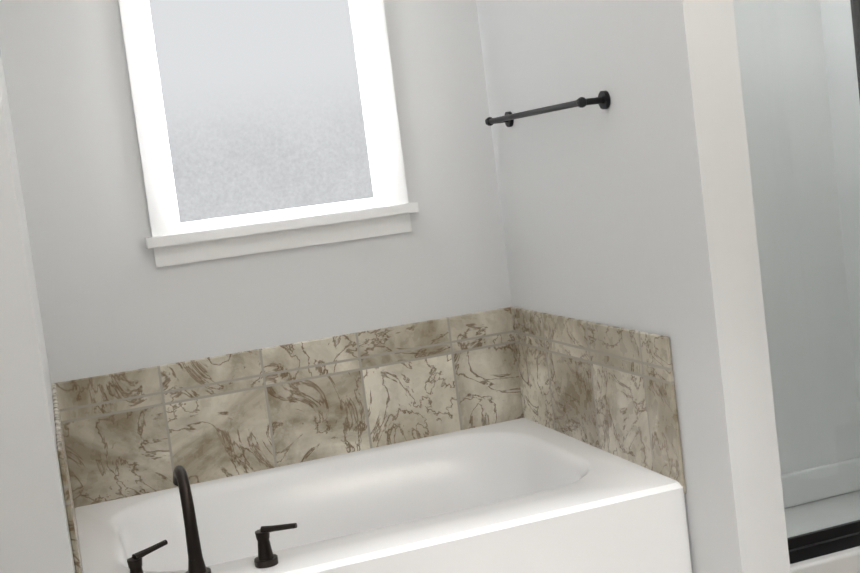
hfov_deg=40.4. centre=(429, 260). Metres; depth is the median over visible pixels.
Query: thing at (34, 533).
wall
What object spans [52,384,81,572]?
tiled wall
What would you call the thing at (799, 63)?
shower
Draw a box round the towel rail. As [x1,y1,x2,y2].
[485,90,610,126]
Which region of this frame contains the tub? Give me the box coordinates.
[74,418,692,572]
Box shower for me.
[733,0,859,572]
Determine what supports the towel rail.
attached to the wall at (631, 207)
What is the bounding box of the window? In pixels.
[118,0,418,266]
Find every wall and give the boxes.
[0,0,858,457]
[0,49,74,572]
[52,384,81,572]
[53,307,523,508]
[476,0,790,572]
[511,307,685,492]
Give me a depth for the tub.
3.23 m
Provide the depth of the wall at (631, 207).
2.83 m
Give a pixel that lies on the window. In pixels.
(262, 105)
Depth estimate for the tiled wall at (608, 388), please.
3.24 m

